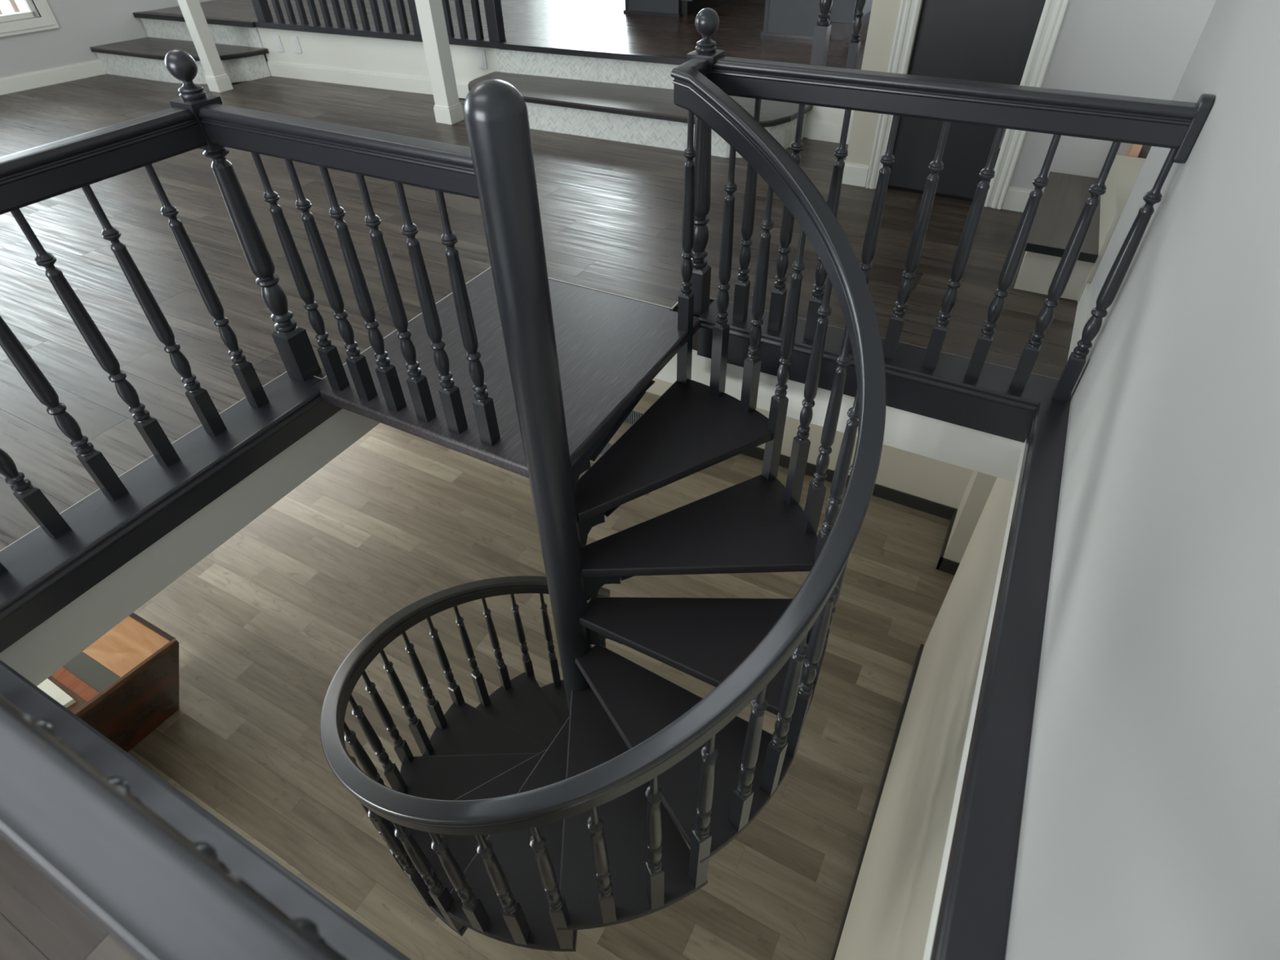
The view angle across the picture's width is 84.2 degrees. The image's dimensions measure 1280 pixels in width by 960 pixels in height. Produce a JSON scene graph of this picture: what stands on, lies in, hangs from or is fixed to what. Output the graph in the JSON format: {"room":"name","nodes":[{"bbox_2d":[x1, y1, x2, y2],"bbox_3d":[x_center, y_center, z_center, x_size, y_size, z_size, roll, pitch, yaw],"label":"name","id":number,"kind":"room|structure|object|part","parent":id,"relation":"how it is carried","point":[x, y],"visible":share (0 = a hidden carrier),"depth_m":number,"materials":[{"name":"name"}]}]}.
{"room":"stairwell landing","nodes":[
{"label":"stairwell landing","id":0,"kind":"room"},
{"bbox_2d":[0,0,212,77],"bbox_3d":[-5.272,-4.345,4.368,0.158,3.600,13.191,27,49,27],"label":"wall","id":1,"kind":"structure","parent":0,"point":[83,24],"depth_m":5.83,"materials":[{"name":"grey paint"}]},
{"bbox_2d":[0,0,59,36],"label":"window","id":2,"kind":"structure","parent":1,"relation":"in","point":[46,20],"depth_m":5.59,"materials":[{"name":"white paint"}]},
{"bbox_3d":[-6.489,-3.281,4.705,1.450,1.060,4.400,19,46,21],"label":"deck railing","id":3,"kind":"part","parent":2,"relation":"part of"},
{"bbox_3d":[-5.828,-3.486,4.145,0.089,1.748,3.209,27,49,27],"label":"sash","id":4,"kind":"part","parent":2,"relation":"part of","materials":[{"name":"white paint"}]},
{"bbox_2d":[0,59,106,95],"bbox_3d":[-6.138,-2.159,4.587,0.014,0.108,5.106,27,49,27],"label":"baseboard","id":5,"kind":"structure","parent":1,"relation":"attached to","point":[15,83],"depth_m":5.81,"materials":[{"name":"white paint"}]},
{"bbox_2d":[0,53,1077,959],"bbox_3d":[-3.127,-0.603,3.073,9.800,0.270,8.900,19,46,21],"label":"floor","id":6,"kind":"structure","parent":0,"point":[611,211],"depth_m":3.26,"materials":[{"name":"black wood"}]},
{"bbox_2d":[0,371,342,653],"bbox_3d":[-1.284,-0.210,2.475,0.206,0.124,2.417,19,46,21],"label":"trim","id":7,"kind":"structure","parent":6,"relation":"attached to","point":[45,574],"depth_m":2.11,"materials":[{"name":"grey paint"}]},
{"bbox_2d":[0,48,321,575],"bbox_3d":[-1.532,-0.383,1.819,0.092,1.030,1.369,19,46,21],"label":"railing","id":8,"kind":"object","parent":7,"relation":"on","point":[40,173],"visible":0.99,"depth_m":1.94,"materials":[{"name":"grey paint"}]},
{"bbox_3d":[-1.549,-0.616,1.579,0.064,0.100,1.323,19,46,21],"label":"handrail","id":9,"kind":"part","parent":8,"relation":"part of","materials":[{"name":"grey paint"}]},
{"bbox_3d":[-1.226,-0.722,2.269,0.092,0.914,0.092,19,46,21],"label":"newel post","id":10,"kind":"part","parent":8,"relation":"part of","materials":[{"name":"grey paint"}]},
{"bbox_2d":[89,11,271,84],"bbox_3d":[-3.801,-3.607,5.902,1.500,0.387,0.705,19,46,21],"label":"steps","id":11,"kind":"structure","parent":6,"relation":"on","point":[241,51],"depth_m":5.84,"materials":[{"name":"grey wood"}]},
{"bbox_2d":[177,0,233,93],"bbox_3d":[-3.342,-4.414,4.389,0.124,3.600,0.124,19,46,21],"label":"square post","id":12,"kind":"object","parent":6,"relation":"on","point":[216,78],"visible":1,"depth_m":5.37,"materials":[{"name":"white paint"}]},
{"bbox_3d":[-3.309,-3.123,5.564,0.124,0.108,0.124,19,46,21],"label":"post","id":13,"kind":"part","parent":12,"relation":"part of","materials":[{"name":"white paint"}]},
{"bbox_2d":[414,0,464,124],"bbox_3d":[-1.337,-3.797,3.655,0.138,3.600,0.138,19,46,21],"label":"square post","id":14,"kind":"object","parent":6,"relation":"on","point":[447,108],"visible":0.98,"depth_m":4.59,"materials":[{"name":"white paint"}]},
{"bbox_3d":[-1.303,-2.507,4.830,0.138,0.108,0.138,19,46,21],"label":"post","id":15,"kind":"part","parent":14,"relation":"part of","materials":[{"name":"white paint"}]},
{"bbox_2d":[139,0,868,69],"bbox_3d":[-1.141,-4.666,6.742,7.910,0.050,4.620,19,46,21],"label":"platform","id":16,"kind":"object","parent":6,"relation":"on","point":[592,24],"visible":0.38,"depth_m":5.26,"materials":[{"name":"black"}]},
{"bbox_2d":[251,0,422,42],"bbox_3d":[-2.307,-3.800,5.070,1.675,1.034,0.091,17,45,19],"label":"railing","id":17,"kind":"object","parent":16,"relation":"on","point":[261,7],"visible":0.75,"depth_m":5.32,"materials":[{"name":"grey paint"}]},
{"bbox_3d":[-2.985,-4.018,5.298,0.084,0.994,0.084,17,45,19],"label":"newel post","id":18,"kind":"part","parent":17,"relation":"part of","materials":[{"name":"grey paint"}]},
{"bbox_3d":[-2.299,-3.433,5.405,1.673,0.040,0.090,17,45,19],"label":"rail","id":19,"kind":"part","parent":17,"relation":"part of","materials":[{"name":"grey paint"}]},
{"bbox_3d":[-1.586,-3.600,4.799,0.084,0.994,0.084,17,45,19],"label":"newel post","id":20,"kind":"part","parent":17,"relation":"part of","materials":[{"name":"grey paint"}]},
{"bbox_2d":[441,0,506,48],"bbox_3d":[-1.195,-3.468,4.673,0.521,1.034,0.090,17,45,19],"label":"railing","id":21,"kind":"object","parent":16,"relation":"on","point":[493,9],"visible":0.9,"depth_m":4.90,"materials":[{"name":"grey paint"}]},
{"bbox_3d":[-1.186,-3.101,5.008,0.521,0.040,0.090,17,45,19],"label":"rail","id":22,"kind":"part","parent":21,"relation":"part of","materials":[{"name":"grey paint"}]},
{"bbox_3d":[-1.000,-3.425,4.590,0.084,0.994,0.084,17,45,19],"label":"newel post","id":23,"kind":"part","parent":21,"relation":"part of","materials":[{"name":"grey paint"}]},
{"bbox_2d":[622,0,725,17],"bbox_3d":[0.714,-4.718,6.010,0.630,0.940,2.530,19,46,21],"label":"base cabinet","id":24,"kind":"object","parent":16,"relation":"on","point":[673,8],"visible":1,"depth_m":5.51,"materials":[{"name":"black wood"}]},
{"bbox_2d":[760,0,872,39],"bbox_3d":[1.787,-4.195,5.406,0.660,0.940,2.910,19,46,21],"label":"base cabinet","id":25,"kind":"object","parent":16,"relation":"on","point":[793,19],"visible":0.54,"depth_m":4.75,"materials":[{"name":"grey wood"}]},
{"bbox_3d":[1.702,-3.669,4.797,0.018,0.755,1.236,19,46,21],"label":"cabinet door","id":26,"kind":"part","parent":25,"relation":"part of","materials":[{"name":"grey paint"}]},
{"bbox_2d":[809,0,866,69],"bbox_3d":[1.224,-2.787,3.831,0.463,1.000,0.076,19,46,21],"label":"railing","id":27,"kind":"object","parent":16,"relation":"on","point":[822,30],"visible":1,"depth_m":4.09,"materials":[{"name":"grey paint"}]},
{"bbox_3d":[1.054,-2.847,3.901,0.076,1.000,0.076,19,46,21],"label":"newel post","id":28,"kind":"part","parent":27,"relation":"part of","materials":[{"name":"grey paint"}]},
{"bbox_2d":[467,41,812,157],"bbox_3d":[-0.099,-2.462,4.539,2.295,0.387,0.610,19,46,21],"label":"steps","id":29,"kind":"structure","parent":6,"relation":"on","point":[626,97],"depth_m":4.55,"materials":[{"name":"grey wood"}]},
{"bbox_2d":[1013,155,1146,303],"bbox_3d":[2.234,-1.019,2.905,1.113,0.365,0.904,19,46,21],"label":"step","id":30,"kind":"structure","parent":6,"relation":"on","point":[1062,202],"depth_m":2.88,"materials":[{"name":"beige paint"}]},
{"bbox_3d":[1.981,-1.035,2.929,0.186,0.365,0.697,19,46,21],"label":"panel","id":31,"kind":"part","parent":30,"relation":"part of","materials":[{"name":"beige paint"}]},
{"bbox_2d":[1124,143,1151,158],"bbox_3d":[2.301,-1.388,3.082,0.322,0.260,0.168,19,46,21],"label":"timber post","id":32,"kind":"object","parent":30,"relation":"on","point":[1134,150],"visible":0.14,"depth_m":3.06,"materials":[{"name":"beige wood"}]},
{"bbox_3d":[2.319,-1.387,3.079,0.288,0.260,0.100,19,46,21],"label":"dark panel","id":33,"kind":"part","parent":32,"relation":"part of","materials":[{"name":"grey wood"}]},
{"bbox_2d":[127,422,954,959],"bbox_3d":[-2.014,1.604,5.157,9.600,0.150,10.400,19,46,21],"label":"floor","id":34,"kind":"structure","parent":0,"point":[263,625],"depth_m":5.24,"materials":[{"name":"brown wood"}]},
{"bbox_2d":[47,612,179,752],"bbox_3d":[-3.704,1.678,4.256,0.997,1.020,1.847,24,48,25],"label":"cabinet","id":35,"kind":"object","parent":34,"relation":"on","point":[125,684],"depth_m":4.24,"materials":[{"name":"red wood"}]},
{"bbox_2d":[36,678,75,708],"bbox_3d":[-3.337,1.218,3.979,0.335,0.030,0.145,19,46,21],"label":"paper stack","id":36,"kind":"object","parent":35,"relation":"on","point":[46,686],"visible":0.29,"depth_m":3.98,"materials":[{"name":"white paper"}]},
{"bbox_3d":[-3.869,1.455,3.777,1.095,0.028,1.233,19,46,21],"label":"panel","id":37,"kind":"part","parent":35,"relation":"part of","materials":[{"name":"brown wood"}]},
{"bbox_3d":[-3.502,1.085,4.172,0.981,0.029,0.067,19,46,21],"label":"orange panel","id":38,"kind":"part","parent":35,"relation":"part of","materials":[{"name":"brown wood"}]},
{"bbox_3d":[-3.449,1.034,4.232,0.986,0.022,0.119,19,46,21],"label":"smoked panel","id":39,"kind":"part","parent":35,"relation":"part of","materials":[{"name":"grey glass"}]},
{"bbox_3d":[-3.333,0.915,4.355,1.003,0.028,0.292,19,46,21],"label":"honey panel","id":40,"kind":"part","parent":35,"relation":"part of","materials":[{"name":"brown wood"}]},
{"bbox_3d":[-3.697,1.694,4.263,0.995,0.986,1.830,23,48,25],"label":"slanted panel","id":41,"kind":"part","parent":35,"relation":"part of","materials":[{"name":"red wood"}]},
{"bbox_2d":[312,58,886,951],"bbox_3d":[-0.255,0.671,2.922,1.924,4.171,1.980,19,46,21],"label":"spiral staircase","id":42,"kind":"structure","parent":34,"relation":"on","point":[531,815],"depth_m":2.48,"materials":[{"name":"black metal"}]},
{"bbox_2d":[198,102,500,446],"bbox_3d":[-0.777,-0.560,2.087,1.022,0.896,0.064,19,46,21],"label":"railing","id":43,"kind":"object","parent":42,"relation":"on","point":[441,167],"visible":0.99,"depth_m":1.97,"materials":[{"name":"grey paint"}]},
{"bbox_3d":[-0.785,-0.855,1.819,1.022,0.100,0.064,19,46,21],"label":"handrail","id":44,"kind":"part","parent":43,"relation":"part of","materials":[{"name":"grey paint"}]},
{"bbox_2d":[600,391,660,454],"bbox_3d":[-0.402,-0.866,7.421,1.660,0.392,1.210,19,46,21],"label":"steps","id":45,"kind":"structure","parent":34,"relation":"on","point":[648,399],"depth_m":6.99,"materials":[{"name":"wood"}]},
{"bbox_2d":[257,27,853,137],"bbox_3d":[-0.806,-2.862,5.026,4.975,0.350,0.140,17,45,19],"label":"wall","id":46,"kind":"structure","parent":0,"point":[382,55],"depth_m":5.38,"materials":[{"name":"white paint"}]},
{"bbox_2d":[271,35,284,52],"bbox_3d":[-2.913,-3.511,5.696,0.072,0.116,0.009,17,45,19],"label":"wall plate","id":47,"kind":"object","parent":46,"relation":"attached to","point":[277,40],"visible":1,"depth_m":5.69,"materials":[{"name":"white plastic"}]},
{"bbox_2d":[274,37,280,49],"bbox_3d":[-2.914,-3.510,5.694,0.034,0.080,0.004,17,45,19],"label":"socket","id":48,"kind":"object","parent":47,"relation":"attached to","point":[277,40],"depth_m":5.69,"materials":[{"name":"white plastic"}]},
{"bbox_2d":[289,35,302,53],"bbox_3d":[-2.736,-3.461,5.630,0.072,0.116,0.009,17,45,19],"label":"wall plate","id":49,"kind":"object","parent":46,"relation":"attached to","point":[295,41],"visible":1,"depth_m":5.63,"materials":[{"name":"white plastic"}]},
{"bbox_2d":[292,39,298,50],"bbox_3d":[-2.737,-3.459,5.629,0.034,0.080,0.004,17,45,19],"label":"socket","id":50,"kind":"object","parent":49,"relation":"attached to","point":[295,42],"depth_m":5.63,"materials":[{"name":"white plastic"}]},
{"bbox_2d":[475,49,487,68],"bbox_3d":[-1.129,-2.996,5.042,0.072,0.116,0.009,17,45,19],"label":"wall plate","id":51,"kind":"object","parent":46,"relation":"attached to","point":[481,55],"visible":1,"depth_m":5.04,"materials":[{"name":"white plastic"}]},
{"bbox_2d":[478,53,484,66],"bbox_3d":[-1.130,-2.995,5.040,0.034,0.080,0.004,17,45,19],"label":"socket","id":52,"kind":"object","parent":51,"relation":"attached to","point":[481,55],"depth_m":5.04,"materials":[{"name":"white plastic"}]},
{"bbox_2d":[266,61,1043,212],"bbox_3d":[-0.530,-2.392,4.682,5.954,0.108,0.751,17,45,19],"label":"baseboard","id":53,"kind":"structure","parent":46,"relation":"attached to","point":[818,130],"depth_m":5.40,"materials":[{"name":"white paint"}]},
{"bbox_2d":[645,377,996,563],"bbox_3d":[1.376,-0.551,5.223,4.020,2.816,1.900,19,46,21],"label":"wall","id":54,"kind":"structure","parent":0,"point":[967,491],"depth_m":6.15,"materials":[{"name":"beige paint"}]},
{"bbox_2d":[845,0,923,165],"bbox_3d":[1.704,-3.235,2.950,0.735,3.600,1.300,19,46,21],"label":"wall","id":55,"kind":"structure","parent":0,"point":[884,14],"depth_m":3.44,"materials":[{"name":"beige paint"}]},
{"bbox_2d":[834,0,1279,959],"bbox_3d":[0.410,1.022,0.628,0.284,6.716,7.180,19,46,21],"label":"wall","id":56,"kind":"structure","parent":0,"point":[1150,823],"depth_m":1.18,"materials":[{"name":"grey paint"}]},
{"bbox_2d":[0,659,411,959],"bbox_3d":[-0.720,0.823,1.324,2.613,0.124,0.176,19,46,21],"label":"trim","id":57,"kind":"structure","parent":56,"relation":"attached to","point":[347,935],"depth_m":1.39,"materials":[{"name":"grey paint"}]},
{"bbox_2d":[0,694,347,959],"bbox_3d":[-0.780,0.404,0.934,2.542,1.030,0.095,19,46,21],"label":"railing","id":58,"kind":"object","parent":57,"relation":"on","point":[162,894],"visible":1,"depth_m":0.50,"materials":[{"name":"grey paint"}]},
{"bbox_2d":[0,348,1026,959],"bbox_3d":[-0.023,0.288,2.156,2.772,0.242,2.462,19,46,21],"label":"trim","id":59,"kind":"structure","parent":56,"relation":"attached to","point":[40,653],"depth_m":2.37,"materials":[{"name":"white paint"}]},
{"bbox_2d":[0,266,1058,551],"bbox_3d":[-0.460,-0.462,2.641,3.582,0.008,1.579,-12,43,-12],"label":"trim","id":60,"kind":"structure","parent":56,"relation":"attached to","point":[676,304],"depth_m":2.88,"materials":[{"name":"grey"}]},
{"bbox_2d":[740,446,959,959],"bbox_3d":[-0.317,2.494,3.923,3.870,0.130,8.565,19,46,21],"label":"baseboard","id":61,"kind":"structure","parent":56,"relation":"attached to","point":[944,565],"depth_m":5.94,"materials":[{"name":"grey paint"}]},
{"bbox_2d":[697,298,1071,442],"bbox_3d":[0.899,-0.410,2.670,1.428,0.176,0.180,19,46,21],"label":"trim","id":62,"kind":"structure","parent":56,"relation":"attached to","point":[987,404],"depth_m":2.56,"materials":[{"name":"grey paint"}]},
{"bbox_2d":[686,7,1214,402],"bbox_3d":[0.804,-0.867,2.285,1.424,1.030,0.092,19,46,21],"label":"railing","id":63,"kind":"object","parent":62,"relation":"on","point":[1174,125],"visible":0.84,"depth_m":2.15,"materials":[{"name":"grey paint"}]},
{"bbox_3d":[0.220,-1.030,2.566,0.092,0.914,0.092,19,46,21],"label":"newel post","id":64,"kind":"part","parent":63,"relation":"part of","materials":[{"name":"grey paint"}]},
{"bbox_3d":[0.807,-1.111,2.055,1.354,0.100,0.064,19,46,21],"label":"handrail","id":65,"kind":"part","parent":63,"relation":"part of","materials":[{"name":"grey paint"}]},
{"bbox_2d":[930,395,1071,959],"bbox_3d":[0.863,0.477,1.673,0.098,0.144,2.402,18,46,21],"label":"trim","id":66,"kind":"structure","parent":56,"relation":"attached to","point":[974,916],"depth_m":1.52,"materials":[{"name":"grey paint"}]},
{"bbox_2d":[1066,283,1090,361],"bbox_3d":[1.626,-0.558,2.616,0.026,0.095,0.590,19,46,21],"label":"baseboard","id":67,"kind":"structure","parent":56,"relation":"attached to","point":[1082,313],"depth_m":2.63,"materials":[{"name":"white paint"}]},
{"bbox_2d":[1009,0,1216,191],"bbox_3d":[2.346,-2.565,2.196,1.354,3.600,0.140,19,46,21],"label":"wall","id":68,"kind":"structure","parent":0,"point":[1137,48],"depth_m":3.02,"materials":[{"name":"grey paint"}]},
{"bbox_2d":[865,0,1070,209],"bbox_3d":[1.516,-2.287,2.998,0.695,2.140,0.102,19,46,21],"label":"door","id":69,"kind":"structure","parent":68,"relation":"in","point":[1004,42],"depth_m":3.33,"materials":[{"name":"grey paint"}]},
{"bbox_3d":[1.234,-2.357,3.084,0.092,2.140,0.026,19,46,21],"label":"casing","id":70,"kind":"part","parent":69,"relation":"part of","materials":[{"name":"white paint"}]},
{"bbox_3d":[1.764,-2.171,2.865,0.092,2.140,0.026,19,46,21],"label":"casing","id":71,"kind":"part","parent":69,"relation":"part of","materials":[{"name":"white paint"}]}
]}

